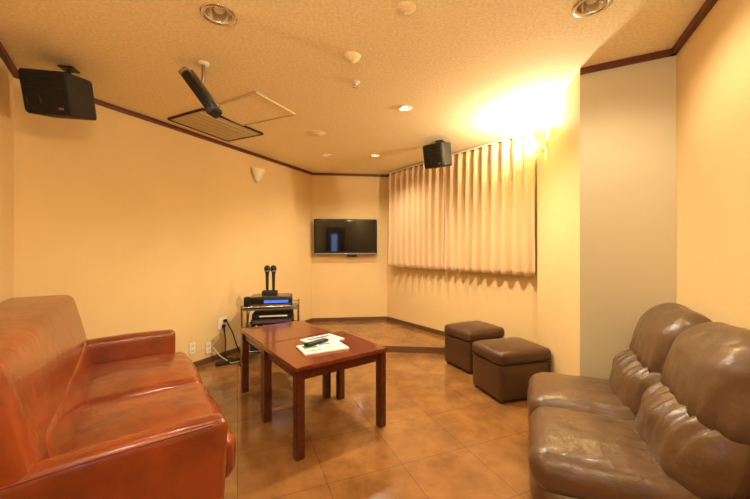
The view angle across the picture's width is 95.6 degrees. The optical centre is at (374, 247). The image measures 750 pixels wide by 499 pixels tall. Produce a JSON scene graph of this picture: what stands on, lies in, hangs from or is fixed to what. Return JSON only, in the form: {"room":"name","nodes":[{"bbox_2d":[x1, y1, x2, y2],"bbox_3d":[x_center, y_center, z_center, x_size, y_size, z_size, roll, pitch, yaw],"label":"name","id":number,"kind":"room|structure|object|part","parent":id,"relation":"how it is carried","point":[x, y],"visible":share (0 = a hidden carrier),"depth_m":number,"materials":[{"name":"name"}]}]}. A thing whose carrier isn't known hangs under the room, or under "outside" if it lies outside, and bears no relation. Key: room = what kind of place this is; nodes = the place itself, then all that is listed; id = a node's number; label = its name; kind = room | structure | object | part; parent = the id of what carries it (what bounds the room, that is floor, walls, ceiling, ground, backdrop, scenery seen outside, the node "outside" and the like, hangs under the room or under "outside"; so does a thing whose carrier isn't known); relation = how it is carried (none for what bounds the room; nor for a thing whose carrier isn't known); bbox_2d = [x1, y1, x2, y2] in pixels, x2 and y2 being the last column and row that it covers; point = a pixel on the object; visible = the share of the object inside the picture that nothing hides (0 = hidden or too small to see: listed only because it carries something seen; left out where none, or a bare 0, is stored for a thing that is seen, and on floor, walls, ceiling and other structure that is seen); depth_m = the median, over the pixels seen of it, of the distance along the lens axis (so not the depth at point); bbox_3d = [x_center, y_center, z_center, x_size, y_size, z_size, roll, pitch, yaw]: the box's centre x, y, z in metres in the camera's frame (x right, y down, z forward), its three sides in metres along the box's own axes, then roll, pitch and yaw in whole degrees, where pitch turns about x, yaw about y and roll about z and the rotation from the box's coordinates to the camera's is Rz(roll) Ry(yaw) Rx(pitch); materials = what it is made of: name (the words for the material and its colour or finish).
{"room":"entertainment venue","nodes":[
{"label":"entertainment venue","id":0,"kind":"room"},
{"bbox_2d":[0,57,12,302],"bbox_3d":[-1.405,0.025,0.770,0.100,2.500,3.898,0,0,-36],"label":"wall","id":1,"kind":"structure","parent":0,"point":[6,78],"depth_m":2.23,"materials":[{"name":"paint"}]},
{"bbox_2d":[0,42,18,76],"bbox_3d":[-1.352,-1.207,0.809,0.030,0.034,3.898,0,0,-36],"label":"trim","id":2,"kind":"structure","parent":1,"relation":"attached to","point":[4,55],"depth_m":2.18,"materials":[{"name":"brown wood"}]},
{"bbox_2d":[13,77,311,361],"bbox_3d":[-1.820,0.025,3.981,0.100,2.500,3.512,0,0,25],"label":"wall","id":3,"kind":"structure","parent":0,"point":[147,226],"depth_m":3.21,"materials":[{"name":"paint"}]},
{"bbox_2d":[14,77,312,174],"bbox_3d":[-1.760,-1.207,3.953,0.030,0.034,3.512,0,0,25],"label":"trim","id":4,"kind":"structure","parent":3,"relation":"attached to","point":[98,102],"depth_m":3.51,"materials":[{"name":"brown wood"}]},
{"bbox_2d":[189,342,194,354],"bbox_3d":[-1.935,1.065,3.603,0.012,0.120,0.070,0,0,25],"label":"wall outlet","id":5,"kind":"object","parent":3,"relation":"attached to","point":[191,345],"visible":1,"depth_m":3.60,"materials":[{"name":"beige plastic"}]},
{"bbox_2d":[205,342,210,353],"bbox_3d":[-1.852,1.115,3.780,0.012,0.120,0.070,0,0,25],"label":"wall outlet","id":6,"kind":"object","parent":3,"relation":"attached to","point":[207,345],"visible":1,"depth_m":3.77,"materials":[{"name":"beige plastic"}]},
{"bbox_2d":[193,343,249,366],"bbox_3d":[-2.053,1.245,3.349,0.012,0.060,2.170,0,0,25],"label":"baseboard","id":7,"kind":"structure","parent":3,"relation":"attached to","point":[235,350],"depth_m":3.84,"materials":[{"name":"brown wood"}]},
{"bbox_2d":[218,317,226,329],"bbox_3d":[-1.772,0.875,3.949,0.012,0.130,0.130,0,0,25],"label":"wall outlet","id":8,"kind":"object","parent":3,"relation":"attached to","point":[220,320],"visible":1,"depth_m":3.93,"materials":[{"name":"beige plastic"}]},
{"bbox_2d":[251,168,264,181],"bbox_3d":[-1.487,-0.936,4.399,0.100,0.172,0.210,0,0,25],"label":"wall sconce","id":9,"kind":"object","parent":3,"relation":"attached to","point":[258,173],"visible":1,"depth_m":4.37,"materials":[{"name":"white glass"}]},
{"bbox_2d":[178,60,222,118],"bbox_3d":[-1.145,-1.044,2.239,0.272,0.360,0.125,0,0,0],"label":"projector","id":10,"kind":"object","parent":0,"point":[211,107],"depth_m":2.20,"materials":[{"name":"black plastic"}]},
{"bbox_2d":[312,175,386,321],"bbox_3d":[-0.421,0.025,5.675,1.239,2.500,0.100,0,0,-7],"label":"wall","id":11,"kind":"structure","parent":0,"point":[342,285],"depth_m":5.63,"materials":[{"name":"paint"}]},
{"bbox_2d":[314,219,376,256],"bbox_3d":[-0.477,-0.163,5.547,1.020,0.614,0.110,0,0,-7],"label":"television","id":12,"kind":"object","parent":11,"relation":"attached to","point":[349,237],"visible":1,"depth_m":5.50,"materials":[{"name":"black plastic"}]},
{"bbox_2d":[312,316,386,321],"bbox_3d":[-0.414,1.175,5.618,1.239,0.060,0.012,0,0,-7],"label":"baseboard","id":13,"kind":"structure","parent":11,"relation":"attached to","point":[379,317],"depth_m":5.61,"materials":[{"name":"brown wood"}]},
{"bbox_2d":[313,173,385,176],"bbox_3d":[-0.413,-1.207,5.609,1.239,0.034,0.030,0,0,-7],"label":"trim","id":14,"kind":"structure","parent":11,"relation":"attached to","point":[328,174],"depth_m":5.59,"materials":[{"name":"brown wood"}]},
{"bbox_2d":[0,0,705,174],"bbox_3d":[-0.188,-1.295,2.548,4.102,0.140,6.063,0,0,24],"label":"ceiling","id":15,"kind":"structure","parent":0,"point":[471,73],"depth_m":2.16,"materials":[{"name":"beige paint"}]},
{"bbox_2d":[18,65,96,119],"bbox_3d":[-2.069,-1.033,2.235,0.260,0.379,0.337,0,0,-12],"label":"wall speaker","id":16,"kind":"object","parent":15,"relation":"attached to","point":[56,94],"visible":1,"depth_m":2.12,"materials":[{"name":"black plastic"}]},
{"bbox_2d":[18,69,70,113],"bbox_3d":[-2.041,-0.966,2.105,0.242,0.234,0.020,0,14,-12],"label":"grille","id":17,"kind":"object","parent":16,"relation":"attached to","point":[43,91],"depth_m":2.10,"materials":[{"name":"black fabric"}]},
{"bbox_3d":[-2.087,-1.218,2.318,0.090,0.010,0.090,0,0,-12],"label":"bracket plate","id":18,"kind":"part","parent":16,"relation":"part of","materials":[{"name":"black plastic"}]},
{"bbox_2d":[167,108,262,141],"bbox_3d":[-1.586,-1.214,3.416,0.543,0.022,0.737,0,0,26],"label":"ceiling vent","id":19,"kind":"object","parent":15,"relation":"in","point":[223,128],"visible":0.99,"depth_m":3.37,"materials":[{"name":"beige metal"}]},
{"bbox_3d":[-1.728,-1.216,3.089,0.501,0.018,0.014,0,0,27],"label":"frame","id":20,"kind":"part","parent":19,"relation":"part of","materials":[{"name":"brown metal"}]},
{"bbox_3d":[-1.809,-1.216,3.530,0.014,0.018,0.711,0,0,23],"label":"frame","id":21,"kind":"part","parent":19,"relation":"part of","materials":[{"name":"brown metal"}]},
{"bbox_3d":[-1.349,-1.216,3.298,0.014,0.018,0.718,0,0,26],"label":"frame","id":22,"kind":"part","parent":19,"relation":"part of","materials":[{"name":"brown metal"}]},
{"bbox_3d":[-1.430,-1.216,3.739,0.529,0.018,0.014,0,0,26],"label":"frame","id":23,"kind":"part","parent":19,"relation":"part of","materials":[{"name":"brown metal"}]},
{"bbox_2d":[200,3,237,26],"bbox_3d":[-0.820,-1.260,1.788,0.182,0.086,0.182,0,0,0],"label":"recessed light","id":24,"kind":"object","parent":15,"relation":"in","point":[215,13],"visible":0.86,"depth_m":1.81,"materials":[{"name":"silver metal"}]},
{"bbox_3d":[-0.820,-1.267,1.788,0.063,0.056,0.063,0,0,0],"label":"lamp bulb","id":25,"kind":"part","parent":24,"relation":"part of","materials":[{"name":"white glass"}]},
{"bbox_2d":[218,91,294,125],"bbox_3d":[-1.089,-1.216,3.006,0.733,0.018,0.713,0,0,0],"label":"access hatch","id":26,"kind":"object","parent":15,"relation":"in","point":[254,107],"depth_m":2.98,"materials":[{"name":"beige paint"}]},
{"bbox_2d":[306,130,324,136],"bbox_3d":[-0.628,-1.216,3.622,0.200,0.015,0.200,0,0,0],"label":"ceiling vent","id":27,"kind":"object","parent":15,"relation":"in","point":[316,133],"visible":1,"depth_m":3.59,"materials":[{"name":"white plastic"}]},
{"bbox_2d":[343,51,360,62],"bbox_3d":[-0.147,-1.210,2.169,0.110,0.029,0.110,0,0,0],"label":"smoke detector","id":28,"kind":"object","parent":15,"relation":"attached to","point":[350,56],"visible":1,"depth_m":2.14,"materials":[{"name":"white plastic"}]},
{"bbox_2d":[350,80,359,87],"bbox_3d":[-0.148,-1.204,2.509,0.076,0.039,0.076,0,0,0],"label":"sprinkler","id":29,"kind":"object","parent":15,"relation":"attached to","point":[353,82],"visible":1,"depth_m":2.50,"materials":[{"name":"beige plastic"}]},
{"bbox_3d":[-0.148,-1.218,2.509,0.076,0.011,0.076,0,0,0],"label":"plate","id":30,"kind":"part","parent":29,"relation":"part of","materials":[{"name":"beige plastic"}]},
{"bbox_2d":[398,105,411,110],"bbox_3d":[0.263,-1.260,2.975,0.125,0.086,0.125,0,0,0],"label":"recessed light","id":31,"kind":"object","parent":15,"relation":"in","point":[403,107],"visible":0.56,"depth_m":3.00,"materials":[{"name":"beige plastic"}]},
{"bbox_2d":[396,1,415,14],"bbox_3d":[0.158,-1.222,1.735,0.100,0.004,0.100,0,0,0],"label":"smoke detector","id":32,"kind":"object","parent":15,"relation":"attached to","point":[406,7],"depth_m":1.73,"materials":[{"name":"white plastic"}]},
{"bbox_2d":[423,140,451,168],"bbox_3d":[0.707,-1.060,3.846,0.250,0.323,0.273,0,0,38],"label":"wall speaker","id":33,"kind":"object","parent":15,"relation":"attached to","point":[438,154],"visible":1,"depth_m":3.76,"materials":[{"name":"black plastic"}]},
{"bbox_2d":[423,143,443,167],"bbox_3d":[0.643,-1.022,3.764,0.232,0.234,0.020,0,12,38],"label":"grille","id":34,"kind":"object","parent":33,"relation":"attached to","point":[433,154],"depth_m":3.75,"materials":[{"name":"black"}]},
{"bbox_2d":[388,131,531,173],"bbox_3d":[0.920,-1.200,4.481,0.018,0.017,2.420,0,0,-36],"label":"rail","id":35,"kind":"object","parent":15,"relation":"attached to","point":[530,131],"visible":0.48,"depth_m":4.01,"materials":[{"name":"beige plastic"}]},
{"bbox_2d":[388,164,443,269],"bbox_3d":[0.582,-0.446,4.963,0.102,1.483,1.183,0,0,-36],"label":"curtain","id":36,"kind":"object","parent":35,"relation":"hanging from","point":[416,194],"visible":0.98,"depth_m":4.96,"materials":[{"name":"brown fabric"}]},
{"bbox_2d":[444,134,534,275],"bbox_3d":[1.287,-0.446,3.988,0.099,1.483,1.211,0,0,-35],"label":"curtain","id":37,"kind":"object","parent":35,"relation":"hanging from","point":[490,190],"visible":0.99,"depth_m":3.86,"materials":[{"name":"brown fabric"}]},
{"bbox_2d":[571,0,612,17],"bbox_3d":[1.094,-1.260,1.714,0.182,0.086,0.182,0,0,0],"label":"recessed light","id":38,"kind":"object","parent":15,"relation":"in","point":[582,8],"visible":1,"depth_m":1.76,"materials":[{"name":"silver metal"}]},
{"bbox_3d":[1.094,-1.267,1.714,0.063,0.056,0.063,0,0,0],"label":"lamp bulb","id":39,"kind":"part","parent":38,"relation":"part of","materials":[{"name":"white glass"}]},
{"bbox_2d":[196,352,531,498],"bbox_3d":[-0.188,1.325,2.548,4.102,0.100,6.063,0,0,24],"label":"floor","id":40,"kind":"structure","parent":0,"point":[443,436],"depth_m":2.30,"materials":[{"name":"tile"}]},
{"bbox_2d":[0,295,235,498],"bbox_3d":[-1.481,0.797,1.837,1.060,0.955,1.882,0,0,-36],"label":"leather sofa","id":41,"kind":"object","parent":40,"relation":"on","point":[130,415],"visible":1,"depth_m":1.33,"materials":[{"name":"red leather"}]},
{"bbox_3d":[-1.719,0.741,1.663,0.470,0.843,1.878,0,0,-36],"label":"backrest","id":42,"kind":"part","parent":41,"relation":"part of","materials":[{"name":"red leather"}]},
{"bbox_3d":[-0.890,0.689,1.113,0.660,0.024,0.008,0,0,-36],"label":"arm piping","id":43,"kind":"part","parent":41,"relation":"part of","materials":[{"name":"red leather"}]},
{"bbox_3d":[-0.974,0.937,1.127,0.902,0.546,0.137,0,0,-36],"label":"arm","id":44,"kind":"part","parent":41,"relation":"part of","materials":[{"name":"red leather"}]},
{"bbox_3d":[-2.007,0.937,2.533,0.902,0.546,0.137,0,0,-36],"label":"arm","id":45,"kind":"part","parent":41,"relation":"part of","materials":[{"name":"red leather"}]},
{"bbox_2d":[86,352,201,406],"bbox_3d":[-1.575,0.926,2.256,0.715,0.262,0.806,0,0,-36],"label":"seat cushion","id":46,"kind":"object","parent":41,"relation":"on","point":[114,375],"depth_m":2.17,"materials":[{"name":"red leather"}]},
{"bbox_2d":[71,383,235,478],"bbox_3d":[-1.105,0.925,1.619,0.712,0.265,0.800,0,0,-36],"label":"seat cushion","id":47,"kind":"object","parent":41,"relation":"on","point":[112,418],"depth_m":1.65,"materials":[{"name":"red leather"}]},
{"bbox_2d":[213,265,299,365],"bbox_3d":[-1.344,0.737,3.895,0.952,1.077,0.436,0,0,-12],"label":"equipment rack","id":48,"kind":"object","parent":40,"relation":"on","point":[270,307],"visible":0.62,"depth_m":3.79,"materials":[{"name":"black metal"}]},
{"bbox_3d":[-1.444,0.935,3.672,0.024,0.620,0.023,0,0,-12],"label":"post","id":49,"kind":"part","parent":48,"relation":"part of","materials":[{"name":"silver metal"}]},
{"bbox_2d":[249,344,260,354],"bbox_3d":[-1.190,1.155,3.920,0.600,0.015,0.380,0,0,-12],"label":"shelf","id":50,"kind":"object","parent":48,"relation":"attached to","point":[251,352],"depth_m":3.71,"materials":[{"name":"silver metal"}]},
{"bbox_2d":[242,303,297,310],"bbox_3d":[-1.190,0.675,3.920,0.600,0.015,0.380,0,0,-12],"label":"shelf","id":51,"kind":"object","parent":48,"relation":"attached to","point":[294,305],"depth_m":3.75,"materials":[{"name":"silver metal"}]},
{"bbox_3d":[-1.191,0.645,3.919,0.610,0.011,0.390,0,0,-12],"label":"shelf rail","id":52,"kind":"part","parent":48,"relation":"part of","materials":[{"name":"silver metal"}]},
{"bbox_3d":[-1.158,0.640,3.771,0.420,0.030,0.004,0,0,-12],"label":"player panel","id":53,"kind":"part","parent":48,"relation":"part of","materials":[{"name":"silver metal"}]},
{"bbox_3d":[-1.190,0.543,3.920,0.420,0.004,0.280,0,0,-12],"label":"player plate","id":54,"kind":"part","parent":48,"relation":"part of","materials":[{"name":"silver metal"}]},
{"bbox_3d":[-1.137,0.815,3.766,0.420,0.030,0.004,0,0,-12],"label":"amplifier panel","id":55,"kind":"part","parent":48,"relation":"part of","materials":[{"name":"black metal"}]},
{"bbox_3d":[-1.129,0.755,3.778,0.300,0.015,0.004,0,0,-12],"label":"tuner panel","id":56,"kind":"part","parent":48,"relation":"part of","materials":[{"name":"beige plastic"}]},
{"bbox_3d":[-0.857,0.935,3.796,0.024,0.620,0.023,0,0,-12],"label":"post","id":57,"kind":"part","parent":48,"relation":"part of","materials":[{"name":"silver metal"}]},
{"bbox_2d":[240,320,331,414],"bbox_3d":[-0.786,0.998,2.970,0.600,0.555,0.600,0,0,-37],"label":"wooden side table","id":58,"kind":"object","parent":40,"relation":"on","point":[257,336],"visible":0.59,"depth_m":2.93,"materials":[{"name":"brown wood"}]},
{"bbox_3d":[-1.157,1.012,3.023,0.055,0.525,0.055,0,0,-37],"label":"leg","id":59,"kind":"part","parent":58,"relation":"part of","materials":[{"name":"brown wood"}]},
{"bbox_3d":[-0.839,1.012,2.599,0.055,0.525,0.055,0,0,-37],"label":"leg","id":60,"kind":"part","parent":58,"relation":"part of","materials":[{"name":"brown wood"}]},
{"bbox_3d":[-0.415,1.012,2.917,0.055,0.525,0.055,0,0,-37],"label":"leg","id":61,"kind":"part","parent":58,"relation":"part of","materials":[{"name":"brown wood"}]},
{"bbox_2d":[261,331,386,460],"bbox_3d":[-0.378,0.995,2.476,0.700,0.560,0.630,0,0,-37],"label":"wooden side table","id":62,"kind":"object","parent":40,"relation":"on","point":[285,354],"visible":0.92,"depth_m":2.35,"materials":[{"name":"brown wood"}]},
{"bbox_3d":[-0.798,1.010,2.511,0.055,0.530,0.055,0,0,-37],"label":"leg","id":63,"kind":"part","parent":62,"relation":"part of","materials":[{"name":"brown wood"}]},
{"bbox_3d":[-0.462,1.010,2.063,0.055,0.530,0.055,0,0,-37],"label":"leg","id":64,"kind":"part","parent":62,"relation":"part of","materials":[{"name":"brown wood"}]},
{"bbox_2d":[300,334,343,342],"bbox_3d":[-0.409,0.709,2.634,0.280,0.011,0.200,0,0,-43],"label":"booklet","id":65,"kind":"object","parent":62,"relation":"on","point":[331,337],"visible":0.68,"depth_m":2.65,"materials":[{"name":"white paper"}]},
{"bbox_2d":[306,335,329,339],"bbox_3d":[-0.443,0.704,2.671,0.200,0.001,0.040,0,0,-43],"label":"print","id":66,"kind":"object","parent":65,"relation":"on","point":[322,336],"depth_m":2.67,"materials":[{"name":"white paper"}]},
{"bbox_2d":[296,340,348,355],"bbox_3d":[-0.375,0.708,2.422,0.320,0.013,0.220,0,0,-28],"label":"booklet","id":67,"kind":"object","parent":62,"relation":"on","point":[329,346],"visible":0.95,"depth_m":2.39,"materials":[{"name":"white paper"}]},
{"bbox_2d":[302,345,317,348],"bbox_3d":[-0.464,0.702,2.419,0.100,0.001,0.080,0,0,-28],"label":"print","id":68,"kind":"object","parent":67,"relation":"on","point":[315,346],"depth_m":2.40,"materials":[{"name":"green paper"}]},
{"bbox_2d":[304,338,328,346],"bbox_3d":[-0.429,0.690,2.494,0.055,0.024,0.200,0,0,39],"label":"remote control","id":69,"kind":"object","parent":67,"relation":"on","point":[322,340],"visible":1,"depth_m":2.47,"materials":[{"name":"black plastic"}]},
{"bbox_3d":[-0.294,1.010,2.889,0.055,0.530,0.055,0,0,-37],"label":"leg","id":70,"kind":"part","parent":62,"relation":"part of","materials":[{"name":"brown wood"}]},
{"bbox_3d":[0.042,1.010,2.441,0.055,0.530,0.055,0,0,-37],"label":"leg","id":71,"kind":"part","parent":62,"relation":"part of","materials":[{"name":"brown wood"}]},
{"bbox_2d":[310,320,444,346],"bbox_3d":[-0.110,1.240,4.870,2.950,0.070,1.620,0,0,0],"label":"step","id":72,"kind":"structure","parent":40,"relation":"on","point":[380,332],"depth_m":4.85,"materials":[{"name":"stone"}]},
{"bbox_2d":[381,345,444,353],"bbox_3d":[-0.115,1.238,4.198,2.953,0.074,0.025,0,0,5],"label":"trim","id":73,"kind":"structure","parent":72,"relation":"attached to","point":[400,349],"depth_m":4.13,"materials":[{"name":"brown wood"}]},
{"bbox_2d":[444,321,504,373],"bbox_3d":[1.076,1.051,3.701,0.513,0.448,0.443,0,0,-25],"label":"ottoman","id":74,"kind":"object","parent":40,"relation":"on","point":[460,337],"visible":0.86,"depth_m":3.56,"materials":[{"name":"leather"}]},
{"bbox_2d":[444,321,504,341],"bbox_3d":[1.076,0.900,3.701,0.513,0.146,0.443,0,0,-25],"label":"cushion","id":75,"kind":"object","parent":74,"relation":"on","point":[469,331],"depth_m":3.57,"materials":[{"name":"leather"}]},
{"bbox_2d":[472,337,551,403],"bbox_3d":[1.201,1.056,3.023,0.543,0.438,0.443,0,0,-17],"label":"ottoman","id":76,"kind":"object","parent":40,"relation":"on","point":[503,368],"visible":0.95,"depth_m":2.84,"materials":[{"name":"leather"}]},
{"bbox_2d":[472,337,550,365],"bbox_3d":[1.201,0.910,3.023,0.543,0.146,0.443,0,0,-17],"label":"cushion","id":77,"kind":"object","parent":76,"relation":"on","point":[511,351],"depth_m":2.87,"materials":[{"name":"leather"}]},
{"bbox_2d":[527,303,749,498],"bbox_3d":[1.199,0.789,1.665,0.842,0.973,1.123,0,0,24],"label":"leather loveseat","id":78,"kind":"object","parent":40,"relation":"on","point":[671,419],"visible":1,"depth_m":1.31,"materials":[{"name":"brown leather"}]},
{"bbox_2d":[527,372,635,419],"bbox_3d":[1.219,0.902,1.947,0.634,0.237,0.560,0,0,24],"label":"seat cushion","id":79,"kind":"object","parent":78,"relation":"on","point":[597,396],"depth_m":1.85,"materials":[{"name":"brown leather"}]},
{"bbox_2d":[527,406,701,498],"bbox_3d":[1.003,0.900,1.459,0.637,0.241,0.552,0,0,24],"label":"seat cushion","id":80,"kind":"object","parent":78,"relation":"on","point":[573,453],"depth_m":1.32,"materials":[{"name":"brown leather"}]},
{"bbox_2d":[387,140,536,343],"bbox_3d":[1.045,0.025,4.614,0.100,2.500,2.750,0,0,-36],"label":"wall","id":81,"kind":"structure","parent":0,"point":[435,299],"depth_m":4.39,"materials":[{"name":"beige paint"}]},
{"bbox_2d":[387,316,445,335],"bbox_3d":[0.786,1.175,4.876,0.012,0.060,2.022,0,0,-36],"label":"baseboard","id":82,"kind":"structure","parent":81,"relation":"attached to","point":[402,322],"depth_m":5.08,"materials":[{"name":"brown wood"}]},
{"bbox_2d":[386,133,531,176],"bbox_3d":[0.992,-1.207,4.576,0.030,0.034,2.750,0,0,-36],"label":"trim","id":83,"kind":"structure","parent":81,"relation":"attached to","point":[387,175],"depth_m":4.35,"materials":[{"name":"brown wood"}]},
{"bbox_2d":[537,70,579,375],"bbox_3d":[1.559,0.025,2.845,0.298,2.500,1.049,0,0,0],"label":"wall pillar","id":84,"kind":"structure","parent":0,"point":[558,168],"depth_m":2.72,"materials":[{"name":"beige paint"}]},
{"bbox_2d":[532,127,547,152],"bbox_3d":[1.498,-0.976,3.120,0.110,0.202,0.200,0,0,11],"label":"wall sconce","id":85,"kind":"object","parent":84,"relation":"attached to","point":[540,134],"depth_m":3.07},
{"bbox_2d":[580,55,675,379],"bbox_3d":[1.659,0.025,2.264,0.497,2.500,0.328,0,0,0],"label":"wall pillar","id":86,"kind":"structure","parent":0,"point":[628,112],"depth_m":2.22,"materials":[{"name":"beige paint"}]},
{"bbox_2d":[580,49,676,74],"bbox_3d":[1.627,-1.207,2.206,0.510,0.034,0.030,0,0,28],"label":"trim","id":87,"kind":"structure","parent":86,"relation":"attached to","point":[664,53],"depth_m":2.19,"materials":[{"name":"brown wood"}]},
{"bbox_2d":[676,0,749,329],"bbox_3d":[1.236,0.025,0.599,0.100,2.500,3.249,0,0,24],"label":"wall","id":88,"kind":"structure","parent":0,"point":[713,65],"depth_m":1.66,"materials":[{"name":"paint"}]},
{"bbox_2d":[671,0,717,55],"bbox_3d":[1.175,-1.207,0.627,0.030,0.034,3.249,0,0,24],"label":"trim","id":89,"kind":"structure","parent":88,"relation":"attached to","point":[707,6],"depth_m":1.83,"materials":[{"name":"brown wood"}]}
]}

